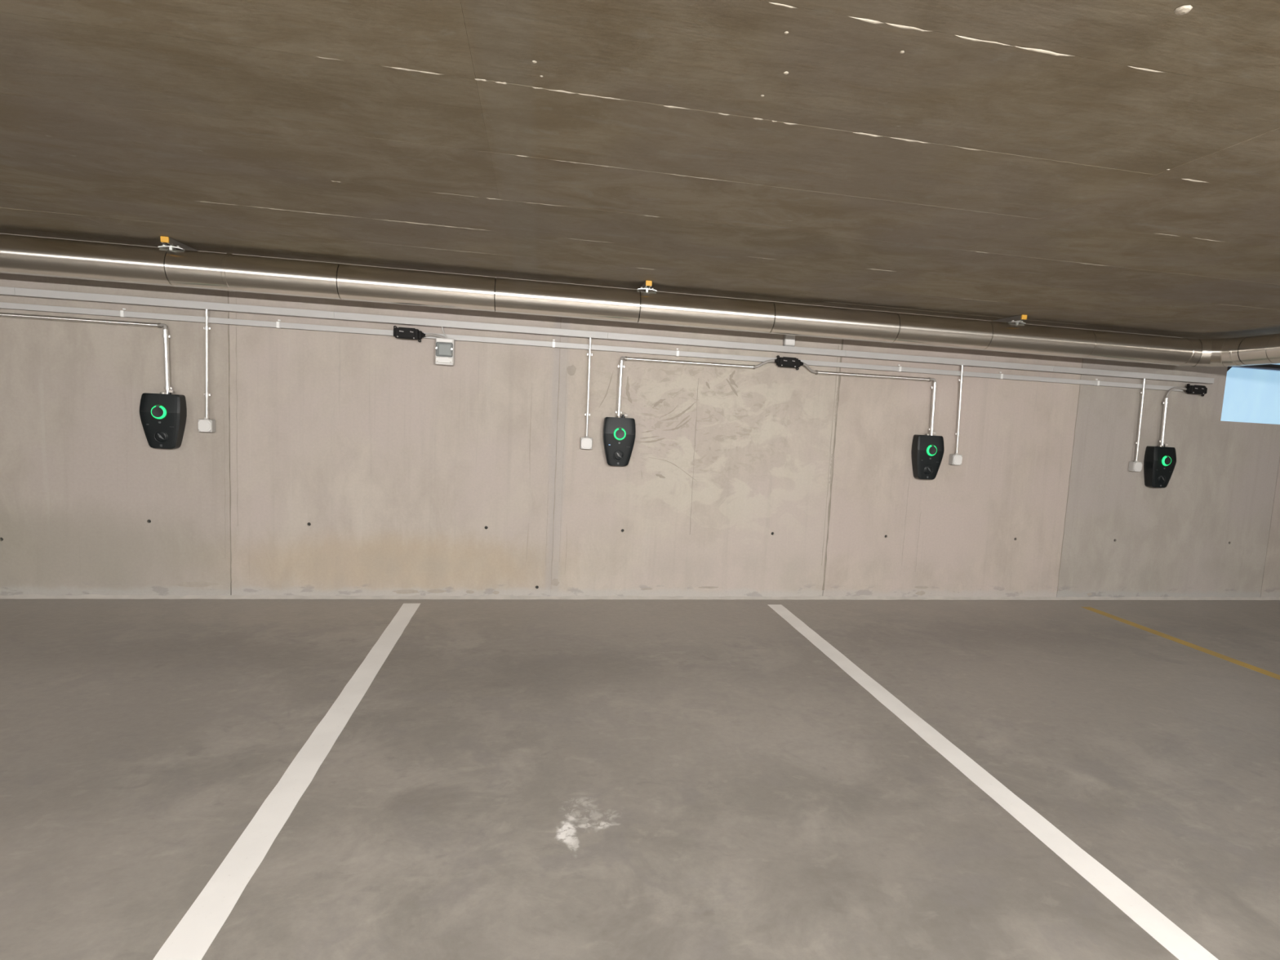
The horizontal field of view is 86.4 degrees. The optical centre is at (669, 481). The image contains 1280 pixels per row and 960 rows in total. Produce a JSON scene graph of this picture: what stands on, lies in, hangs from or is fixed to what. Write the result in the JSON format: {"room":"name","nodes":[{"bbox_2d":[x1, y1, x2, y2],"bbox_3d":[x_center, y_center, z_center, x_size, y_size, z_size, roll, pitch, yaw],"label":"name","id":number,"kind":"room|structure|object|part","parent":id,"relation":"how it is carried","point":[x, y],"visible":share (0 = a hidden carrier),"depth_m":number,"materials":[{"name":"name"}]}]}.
{"room":"parking garage","nodes":[
{"label":"parking garage","id":0,"kind":"room"},
{"bbox_2d":[0,599,1279,959],"bbox_3d":[1.266,1.888,-1.614,23.600,0.250,15.600,2,6,-11],"label":"floor","id":1,"kind":"structure","parent":0,"point":[515,779],"depth_m":2.90,"materials":[{"name":"concrete"}]},
{"bbox_2d":[152,603,420,959],"bbox_3d":[-1.516,1.185,2.827,0.126,0.002,4.858,2,6,-11],"label":"parking line","id":2,"kind":"object","parent":1,"relation":"on","point":[196,931],"visible":1,"depth_m":2.45,"materials":[{"name":"white paint"}]},
{"bbox_2d":[768,604,1218,959],"bbox_3d":[1.327,1.285,3.359,0.125,0.002,4.822,2,6,-11],"label":"parking line","id":3,"kind":"object","parent":1,"relation":"on","point":[1171,937],"visible":1,"depth_m":2.70,"materials":[{"name":"white paint"}]},
{"bbox_2d":[1080,606,1279,679],"bbox_3d":[4.223,1.389,3.879,0.098,0.002,4.743,2,6,-11],"label":"parking line","id":4,"kind":"object","parent":1,"relation":"on","point":[1148,629],"visible":1,"depth_m":5.20,"materials":[{"name":"yellow paint"}]},
{"bbox_2d":[0,0,1279,338],"bbox_3d":[1.413,-0.878,-1.882,23.600,0.310,15.600,2,6,-11],"label":"ceiling","id":5,"kind":"structure","parent":0,"point":[1099,165],"depth_m":2.48,"materials":[{"name":"concrete"}]},
{"bbox_3d":[-4.576,-1.596,3.446,2.440,0.060,0.610,2,6,-11],"label":"panel","id":6,"kind":"part","parent":5,"relation":"part of","materials":[{"name":"concrete"}]},
{"bbox_3d":[-4.689,-1.659,4.040,2.440,0.061,0.605,2,6,-11],"label":"panel","id":7,"kind":"part","parent":5,"relation":"part of","materials":[{"name":"concrete"}]},
{"bbox_3d":[-4.791,-1.717,4.580,2.440,0.060,0.497,2,6,-11],"label":"panel","id":8,"kind":"part","parent":5,"relation":"part of","materials":[{"name":"concrete"}]},
{"bbox_2d":[158,235,197,251],"bbox_3d":[-3.307,-1.564,4.601,0.144,0.086,0.398,2,6,-11],"label":"hanger","id":9,"kind":"object","parent":5,"relation":"attached to","point":[171,243],"visible":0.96,"depth_m":4.48,"materials":[{"name":"silver metal"}]},
{"bbox_3d":[-3.287,-1.543,4.493,0.144,0.015,0.030,2,6,-11],"label":"clamp plate","id":10,"kind":"part","parent":9,"relation":"part of","materials":[{"name":"metal"}]},
{"bbox_2d":[0,233,1279,367],"bbox_3d":[-1.836,-1.342,4.474,16.722,0.251,5.363,4,6,8],"label":"pipe","id":11,"kind":"object","parent":9,"relation":"hanging from","point":[19,255],"visible":1,"depth_m":4.97,"materials":[{"name":"silver metal"}]},
{"bbox_3d":[-1.728,-1.258,1.530,2.444,0.061,0.605,2,6,-11],"label":"panel","id":12,"kind":"part","parent":5,"relation":"part of","materials":[{"name":"concrete"}]},
{"bbox_3d":[-1.840,-1.321,2.120,2.444,0.061,0.600,2,6,-11],"label":"panel","id":13,"kind":"part","parent":5,"relation":"part of","materials":[{"name":"concrete"}]},
{"bbox_3d":[-1.952,-1.384,2.712,2.444,0.061,0.610,2,6,-11],"label":"panel","id":14,"kind":"part","parent":5,"relation":"part of","materials":[{"name":"concrete"}]},
{"bbox_3d":[-2.066,-1.449,3.311,2.444,0.061,0.615,2,6,-11],"label":"panel","id":15,"kind":"part","parent":5,"relation":"part of","materials":[{"name":"concrete"}]},
{"bbox_3d":[-2.180,-1.513,3.910,2.444,0.060,0.610,2,6,-11],"label":"panel","id":16,"kind":"part","parent":5,"relation":"part of","materials":[{"name":"concrete"}]},
{"bbox_3d":[-2.292,-1.576,4.504,2.444,0.060,0.605,2,6,-11],"label":"panel","id":17,"kind":"part","parent":5,"relation":"part of","materials":[{"name":"concrete"}]},
{"bbox_3d":[-2.395,-1.634,5.043,2.444,0.060,0.497,2,6,-11],"label":"panel","id":18,"kind":"part","parent":5,"relation":"part of","materials":[{"name":"concrete"}]},
{"bbox_2d":[636,280,656,292],"bbox_3d":[-0.190,-1.456,5.204,0.144,0.086,0.398,2,6,-11],"label":"hanger","id":19,"kind":"object","parent":5,"relation":"attached to","point":[646,285],"visible":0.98,"depth_m":5.08,"materials":[{"name":"metal"}]},
{"bbox_3d":[-0.170,-1.436,5.096,0.144,0.015,0.030,2,6,-11],"label":"clamp plate","id":20,"kind":"part","parent":19,"relation":"part of","materials":[{"name":"metal"}]},
{"bbox_3d":[-0.001,-1.551,5.506,2.436,0.060,0.497,2,6,-11],"label":"panel","id":21,"kind":"part","parent":5,"relation":"part of","materials":[{"name":"concrete"}]},
{"bbox_3d":[0.102,-1.493,4.967,2.436,0.061,0.605,2,6,-11],"label":"panel","id":22,"kind":"part","parent":5,"relation":"part of","materials":[{"name":"concrete"}]},
{"bbox_3d":[0.214,-1.430,4.373,2.436,0.061,0.610,2,6,-11],"label":"panel","id":23,"kind":"part","parent":5,"relation":"part of","materials":[{"name":"concrete"}]},
{"bbox_3d":[0.328,-1.366,3.774,2.436,0.061,0.615,2,6,-11],"label":"panel","id":24,"kind":"part","parent":5,"relation":"part of","materials":[{"name":"concrete"}]},
{"bbox_3d":[0.442,-1.302,3.175,2.436,0.061,0.610,2,6,-11],"label":"panel","id":25,"kind":"part","parent":5,"relation":"part of","materials":[{"name":"concrete"}]},
{"bbox_3d":[0.554,-1.239,2.583,2.436,0.060,0.600,2,6,-11],"label":"panel","id":26,"kind":"part","parent":5,"relation":"part of","materials":[{"name":"concrete"}]},
{"bbox_3d":[0.666,-1.176,1.994,2.436,0.060,0.605,2,6,-11],"label":"panel","id":27,"kind":"part","parent":5,"relation":"part of","materials":[{"name":"concrete"}]},
{"bbox_3d":[2.392,-1.468,5.969,2.440,0.061,0.497,2,6,-11],"label":"panel","id":28,"kind":"part","parent":5,"relation":"part of","materials":[{"name":"concrete"}]},
{"bbox_3d":[2.494,-1.411,5.430,2.440,0.060,0.605,2,6,-11],"label":"panel","id":29,"kind":"part","parent":5,"relation":"part of","materials":[{"name":"concrete"}]},
{"bbox_2d":[992,314,1026,324],"bbox_3d":[2.884,-1.350,5.799,0.144,0.086,0.398,2,6,-11],"label":"hanger","id":30,"kind":"object","parent":5,"relation":"attached to","point":[1016,319],"visible":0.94,"depth_m":5.69,"materials":[{"name":"metal"}]},
{"bbox_3d":[2.904,-1.329,5.691,0.144,0.015,0.030,2,6,-11],"label":"clamp plate","id":31,"kind":"part","parent":30,"relation":"part of","materials":[{"name":"metal"}]},
{"bbox_3d":[0.778,-1.113,1.404,2.436,0.060,0.600,2,6,-11],"label":"panel","id":32,"kind":"part","parent":5,"relation":"part of","materials":[{"name":"concrete"}]},
{"bbox_3d":[2.607,-1.347,4.836,2.440,0.061,0.610,2,6,-11],"label":"panel","id":33,"kind":"part","parent":5,"relation":"part of","materials":[{"name":"concrete"}]},
{"bbox_3d":[2.720,-1.283,4.237,2.440,0.061,0.615,2,6,-11],"label":"panel","id":34,"kind":"part","parent":5,"relation":"part of","materials":[{"name":"concrete"}]},
{"bbox_3d":[2.834,-1.220,3.638,2.440,0.060,0.610,2,6,-11],"label":"panel","id":35,"kind":"part","parent":5,"relation":"part of","materials":[{"name":"concrete"}]},
{"bbox_3d":[4.791,-1.385,6.433,2.450,0.061,0.497,2,6,-11],"label":"panel","id":36,"kind":"part","parent":5,"relation":"part of","materials":[{"name":"concrete"}]},
{"bbox_3d":[2.946,-1.156,3.046,2.440,0.061,0.600,2,6,-11],"label":"panel","id":37,"kind":"part","parent":5,"relation":"part of","materials":[{"name":"concrete"}]},
{"bbox_3d":[4.893,-1.328,5.894,2.450,0.061,0.605,2,6,-11],"label":"panel","id":38,"kind":"part","parent":5,"relation":"part of","materials":[{"name":"concrete"}]},
{"bbox_3d":[5.006,-1.264,5.300,2.450,0.061,0.610,2,6,-11],"label":"panel","id":39,"kind":"part","parent":5,"relation":"part of","materials":[{"name":"concrete"}]},
{"bbox_3d":[3.058,-1.093,2.456,2.440,0.061,0.605,2,6,-11],"label":"panel","id":40,"kind":"part","parent":5,"relation":"part of","materials":[{"name":"concrete"}]},
{"bbox_3d":[5.120,-1.200,4.701,2.450,0.060,0.615,2,6,-11],"label":"panel","id":41,"kind":"part","parent":5,"relation":"part of","materials":[{"name":"concrete"}]},
{"bbox_2d":[0,233,1279,597],"bbox_3d":[-0.079,-0.282,5.726,22.996,2.513,0.303,2,6,-11],"label":"wall","id":42,"kind":"structure","parent":0,"point":[333,464],"depth_m":5.46,"materials":[{"name":"concrete"}]},
{"bbox_2d":[0,312,161,328],"bbox_3d":[-6.703,-1.204,4.195,6.356,0.039,0.034,2,6,-11],"label":"conduit","id":43,"kind":"object","parent":42,"relation":"attached to","point":[2,314],"visible":1,"depth_m":4.69,"materials":[{"name":"silver metal"}]},
{"bbox_3d":[-4.395,-0.432,4.893,2.351,2.513,0.301,2,6,-11],"label":"concrete panel","id":44,"kind":"part","parent":42,"relation":"part of","materials":[{"name":"grey concrete"}]},
{"bbox_2d":[139,386,186,448],"bbox_3d":[-3.587,-0.451,4.820,0.253,0.432,0.138,2,6,-11],"label":"station","id":45,"kind":"object","parent":42,"relation":"attached to","point":[162,415],"visible":1,"depth_m":4.79,"materials":[{"name":"black plastic"}]},
{"bbox_2d":[153,431,168,443],"bbox_3d":[-3.589,-0.317,4.805,0.092,0.092,0.017,2,6,-11],"label":"socket","id":46,"kind":"object","parent":45,"relation":"attached to","point":[159,437],"depth_m":4.80,"materials":[{"name":"grey plastic"}]},
{"bbox_2d":[161,328,172,394],"bbox_3d":[-3.553,-0.838,4.810,0.057,0.466,0.038,2,6,-11],"label":"vertical conduit","id":47,"kind":"object","parent":42,"relation":"attached to","point":[166,347],"visible":0.94,"depth_m":4.80,"materials":[{"name":"white"}]},
{"bbox_2d":[160,323,167,329],"bbox_3d":[-3.568,-1.086,4.793,0.072,0.051,0.028,4,6,10],"label":"conduit elbow","id":48,"kind":"object","parent":47,"relation":"attached to","point":[165,326],"visible":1,"depth_m":4.78,"materials":[{"name":"grey plastic"}]},
{"bbox_2d":[198,417,215,432],"bbox_3d":[-3.336,-0.409,4.907,0.092,0.106,0.068,2,6,-11],"label":"junction box","id":49,"kind":"object","parent":42,"relation":"attached to","point":[205,424],"visible":1,"depth_m":4.88,"materials":[{"name":"grey plastic"}]},
{"bbox_3d":[-3.332,-0.400,4.881,0.084,0.084,0.008,2,6,-11],"label":"box lid","id":50,"kind":"part","parent":49,"relation":"part of","materials":[{"name":"white plastic"}]},
{"bbox_2d":[204,309,210,417],"bbox_3d":[-3.304,-0.836,4.861,0.043,0.769,0.032,5,6,22],"label":"vertical conduit","id":51,"kind":"object","parent":42,"relation":"attached to","point":[206,327],"visible":1,"depth_m":4.85,"materials":[{"name":"white"}]},
{"bbox_3d":[-2.083,-0.352,5.340,2.352,2.513,0.299,2,6,-11],"label":"concrete panel","id":52,"kind":"part","parent":42,"relation":"part of","materials":[{"name":"grey concrete"}]},
{"bbox_2d":[435,337,454,365],"bbox_3d":[-1.696,-0.980,5.140,0.132,0.198,0.101,2,6,-11],"label":"enclosure","id":53,"kind":"object","parent":42,"relation":"attached to","point":[445,347],"visible":1,"depth_m":5.10,"materials":[{"name":"white plastic"}]},
{"bbox_2d":[580,435,592,449],"bbox_3d":[-0.663,-0.311,5.425,0.092,0.106,0.068,2,6,-11],"label":"junction box","id":54,"kind":"object","parent":42,"relation":"attached to","point":[586,442],"visible":1,"depth_m":5.39,"materials":[{"name":"grey plastic"}]},
{"bbox_3d":[-0.658,-0.301,5.399,0.084,0.084,0.008,2,6,-11],"label":"box lid","id":55,"kind":"part","parent":54,"relation":"part of","materials":[{"name":"white plastic"}]},
{"bbox_2d":[585,337,591,435],"bbox_3d":[-0.640,-0.744,5.374,0.042,0.769,0.033,2,6,-11],"label":"vertical conduit","id":56,"kind":"object","parent":42,"relation":"attached to","point":[589,354],"visible":1,"depth_m":5.37,"materials":[{"name":"white"}]},
{"bbox_2d":[0,302,1183,391],"bbox_3d":[-2.739,-1.140,4.956,15.429,0.063,0.035,2,6,-11],"label":"cable","id":57,"kind":"object","parent":42,"relation":"attached to","point":[122,313],"visible":0.95,"depth_m":5.29,"materials":[{"name":"white plastic"}]},
{"bbox_2d":[393,325,426,342],"bbox_3d":[-1.939,-1.099,5.072,0.230,0.109,0.051,2,6,-11],"label":"module","id":58,"kind":"object","parent":57,"relation":"attached to","point":[398,332],"visible":1,"depth_m":5.05,"materials":[{"name":"black plastic"}]},
{"bbox_3d":[-1.949,-1.104,5.050,0.116,0.074,0.008,2,6,-11],"label":"module lid","id":59,"kind":"part","parent":58,"relation":"part of","materials":[{"name":"black plastic"}]},
{"bbox_2d":[425,333,445,337],"bbox_3d":[-1.757,-1.086,5.113,0.160,0.045,0.023,2,6,-11],"label":"cable","id":60,"kind":"object","parent":58,"relation":"attached to","point":[426,335],"visible":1,"depth_m":5.10,"materials":[{"name":"grey plastic"}]},
{"bbox_2d":[774,355,803,369],"bbox_3d":[0.988,-0.984,5.640,0.252,0.109,0.051,2,6,-11],"label":"module","id":61,"kind":"object","parent":57,"relation":"attached to","point":[784,362],"visible":1,"depth_m":5.62,"materials":[{"name":"black plastic"}]},
{"bbox_2d":[755,359,774,368],"bbox_3d":[0.778,-0.971,5.621,0.180,0.080,0.026,3,6,-1],"label":"cable","id":62,"kind":"object","parent":61,"relation":"attached to","point":[771,360],"visible":1,"depth_m":5.61,"materials":[{"name":"grey plastic"}]},
{"bbox_3d":[0.989,-0.988,5.620,0.116,0.074,0.008,2,6,-11],"label":"module lid","id":63,"kind":"part","parent":61,"relation":"part of","materials":[{"name":"black plastic"}]},
{"bbox_2d":[803,362,816,373],"bbox_3d":[1.177,-0.949,5.702,0.159,0.080,0.025,1,6,-24],"label":"cable","id":64,"kind":"object","parent":61,"relation":"attached to","point":[806,366],"visible":1,"depth_m":5.69,"materials":[{"name":"grey plastic"}]},
{"bbox_2d":[1185,383,1207,396],"bbox_3d":[4.956,-0.861,6.406,0.227,0.109,0.051,2,6,-11],"label":"module","id":65,"kind":"object","parent":57,"relation":"attached to","point":[1193,389],"visible":1,"depth_m":6.38,"materials":[{"name":"black plastic"}]},
{"bbox_3d":[4.969,-0.865,6.388,0.116,0.074,0.008,2,6,-11],"label":"module lid","id":66,"kind":"part","parent":65,"relation":"part of","materials":[{"name":"black plastic"}]},
{"bbox_2d":[0,286,1214,383],"bbox_3d":[-2.582,-1.220,4.966,15.734,0.050,0.058,2,6,-11],"label":"cable trunking","id":67,"kind":"object","parent":42,"relation":"attached to","point":[4,291],"visible":1,"depth_m":5.27,"materials":[{"name":"white metal"}]},
{"bbox_2d":[602,411,635,466],"bbox_3d":[-0.405,-0.341,5.436,0.253,0.432,0.138,2,6,-11],"label":"station","id":68,"kind":"object","parent":42,"relation":"attached to","point":[619,433],"visible":1,"depth_m":5.40,"materials":[{"name":"black plastic"}]},
{"bbox_2d":[613,450,623,461],"bbox_3d":[-0.407,-0.207,5.421,0.092,0.092,0.017,2,6,-11],"label":"socket","id":69,"kind":"object","parent":68,"relation":"attached to","point":[618,455],"depth_m":5.41,"materials":[{"name":"grey plastic"}]},
{"bbox_2d":[615,360,624,416],"bbox_3d":[-0.395,-0.728,5.421,0.053,0.465,0.038,2,6,-11],"label":"vertical conduit","id":70,"kind":"object","parent":42,"relation":"attached to","point":[620,366],"visible":0.94,"depth_m":5.41,"materials":[{"name":"white"}]},
{"bbox_2d":[0,594,1279,599],"bbox_3d":[0.867,1.002,5.876,16.000,0.030,0.030,2,6,-11],"label":"trim","id":71,"kind":"structure","parent":42,"relation":"attached to","point":[22,596],"depth_m":5.67,"materials":[{"name":"concrete"}]},
{"bbox_2d":[624,356,755,368],"bbox_3d":[0.174,-0.962,5.525,1.078,0.036,0.034,2,6,-11],"label":"conduit","id":72,"kind":"object","parent":42,"relation":"attached to","point":[627,358],"visible":1,"depth_m":5.51,"materials":[{"name":"silver metal"}]},
{"bbox_3d":[0.226,-0.272,5.786,2.352,2.513,0.301,2,6,-11],"label":"concrete panel","id":73,"kind":"part","parent":42,"relation":"part of","materials":[{"name":"grey concrete"}]},
{"bbox_2d":[782,334,795,346],"bbox_3d":[0.995,-1.181,5.653,0.092,0.115,0.055,2,6,-11],"label":"junction box","id":74,"kind":"object","parent":42,"relation":"attached to","point":[788,340],"visible":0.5,"depth_m":5.63,"materials":[{"name":"grey plastic"}]},
{"bbox_2d":[814,370,931,382],"bbox_3d":[1.750,-0.903,5.831,1.058,0.038,0.034,2,6,-11],"label":"conduit","id":75,"kind":"object","parent":42,"relation":"attached to","point":[820,372],"visible":1,"depth_m":5.82,"materials":[{"name":"silver metal"}]},
{"bbox_2d":[911,431,944,479],"bbox_3d":[2.259,-0.235,5.952,0.253,0.432,0.138,2,6,-11],"label":"station","id":76,"kind":"object","parent":42,"relation":"attached to","point":[927,451],"visible":1,"depth_m":5.92,"materials":[{"name":"black plastic"}]},
{"bbox_2d":[924,465,933,475],"bbox_3d":[2.257,-0.101,5.938,0.092,0.092,0.017,2,6,-11],"label":"socket","id":77,"kind":"object","parent":76,"relation":"attached to","point":[928,469],"depth_m":5.93,"materials":[{"name":"grey plastic"}]},
{"bbox_2d":[928,382,937,435],"bbox_3d":[2.299,-0.631,5.943,0.059,0.465,0.038,2,6,-11],"label":"vertical conduit","id":78,"kind":"object","parent":42,"relation":"attached to","point":[934,388],"visible":0.96,"depth_m":5.93,"materials":[{"name":"white"}]},
{"bbox_3d":[2.537,-0.192,6.234,2.351,2.513,0.300,2,6,-11],"label":"concrete panel","id":79,"kind":"part","parent":42,"relation":"part of","materials":[{"name":"grey concrete"}]},
{"bbox_2d":[948,453,962,465],"bbox_3d":[2.541,-0.200,6.044,0.092,0.106,0.068,2,6,-11],"label":"junction box","id":80,"kind":"object","parent":42,"relation":"attached to","point":[956,459],"visible":1,"depth_m":6.02,"materials":[{"name":"grey plastic"}]},
{"bbox_3d":[2.546,-0.191,6.019,0.084,0.084,0.008,2,6,-11],"label":"box lid","id":81,"kind":"part","parent":80,"relation":"part of","materials":[{"name":"white plastic"}]},
{"bbox_2d":[955,364,963,453],"bbox_3d":[2.552,-0.634,5.991,0.058,0.770,0.028,0,6,-26],"label":"vertical conduit","id":82,"kind":"object","parent":42,"relation":"attached to","point":[957,433],"visible":1,"depth_m":5.99,"materials":[{"name":"white"}]},
{"bbox_2d":[1128,460,1142,471],"bbox_3d":[4.379,-0.147,6.399,0.092,0.106,0.068,2,6,-11],"label":"junction box","id":83,"kind":"object","parent":42,"relation":"attached to","point":[1134,466],"visible":1,"depth_m":6.37,"materials":[{"name":"grey plastic"}]},
{"bbox_3d":[4.383,-0.137,6.373,0.084,0.084,0.008,2,6,-11],"label":"box lid","id":84,"kind":"part","parent":83,"relation":"part of","materials":[{"name":"white plastic"}]},
{"bbox_2d":[1135,378,1146,461],"bbox_3d":[4.389,-0.573,6.347,0.055,0.765,0.028,0,6,-28],"label":"vertical conduit","id":85,"kind":"object","parent":42,"relation":"attached to","point":[1143,392],"visible":1,"depth_m":6.34,"materials":[{"name":"white"}]},
{"bbox_2d":[1143,442,1176,488],"bbox_3d":[4.623,-0.158,6.410,0.253,0.432,0.138,2,6,-11],"label":"station","id":86,"kind":"object","parent":42,"relation":"attached to","point":[1159,461],"visible":1,"depth_m":6.38,"materials":[{"name":"black plastic"}]},
{"bbox_2d":[1158,474,1166,483],"bbox_3d":[4.622,-0.025,6.394,0.092,0.092,0.017,2,6,-11],"label":"socket","id":87,"kind":"object","parent":86,"relation":"attached to","point":[1162,477],"depth_m":6.39,"materials":[{"name":"grey plastic"}]},
{"bbox_2d":[1159,398,1168,446],"bbox_3d":[4.644,-0.552,6.396,0.062,0.461,0.038,2,6,-11],"label":"vertical conduit","id":88,"kind":"object","parent":42,"relation":"attached to","point":[1162,441],"visible":0.99,"depth_m":6.38,"materials":[{"name":"white"}]},
{"bbox_2d":[1164,386,1186,398],"bbox_3d":[4.744,-0.827,6.378,0.205,0.121,0.024,2,6,-8],"label":"cable","id":89,"kind":"object","parent":88,"relation":"attached to","point":[1175,388],"visible":1,"depth_m":6.36,"materials":[{"name":"grey plastic"}]},
{"bbox_3d":[4.848,-0.112,6.681,2.351,2.513,0.300,2,6,-11],"label":"concrete panel","id":90,"kind":"part","parent":42,"relation":"part of","materials":[{"name":"grey concrete"}]},
{"bbox_2d":[1220,363,1279,424],"bbox_3d":[5.891,-0.897,6.795,1.300,0.738,0.300,2,6,-11],"label":"window","id":91,"kind":"structure","parent":42,"relation":"in","point":[1251,394],"depth_m":6.67,"materials":[{"name":"blue glass"}]},
{"bbox_3d":[7.159,-0.032,7.128,2.351,2.513,0.300,2,6,-11],"label":"concrete panel","id":92,"kind":"part","parent":42,"relation":"part of","materials":[{"name":"grey concrete"}]}
]}

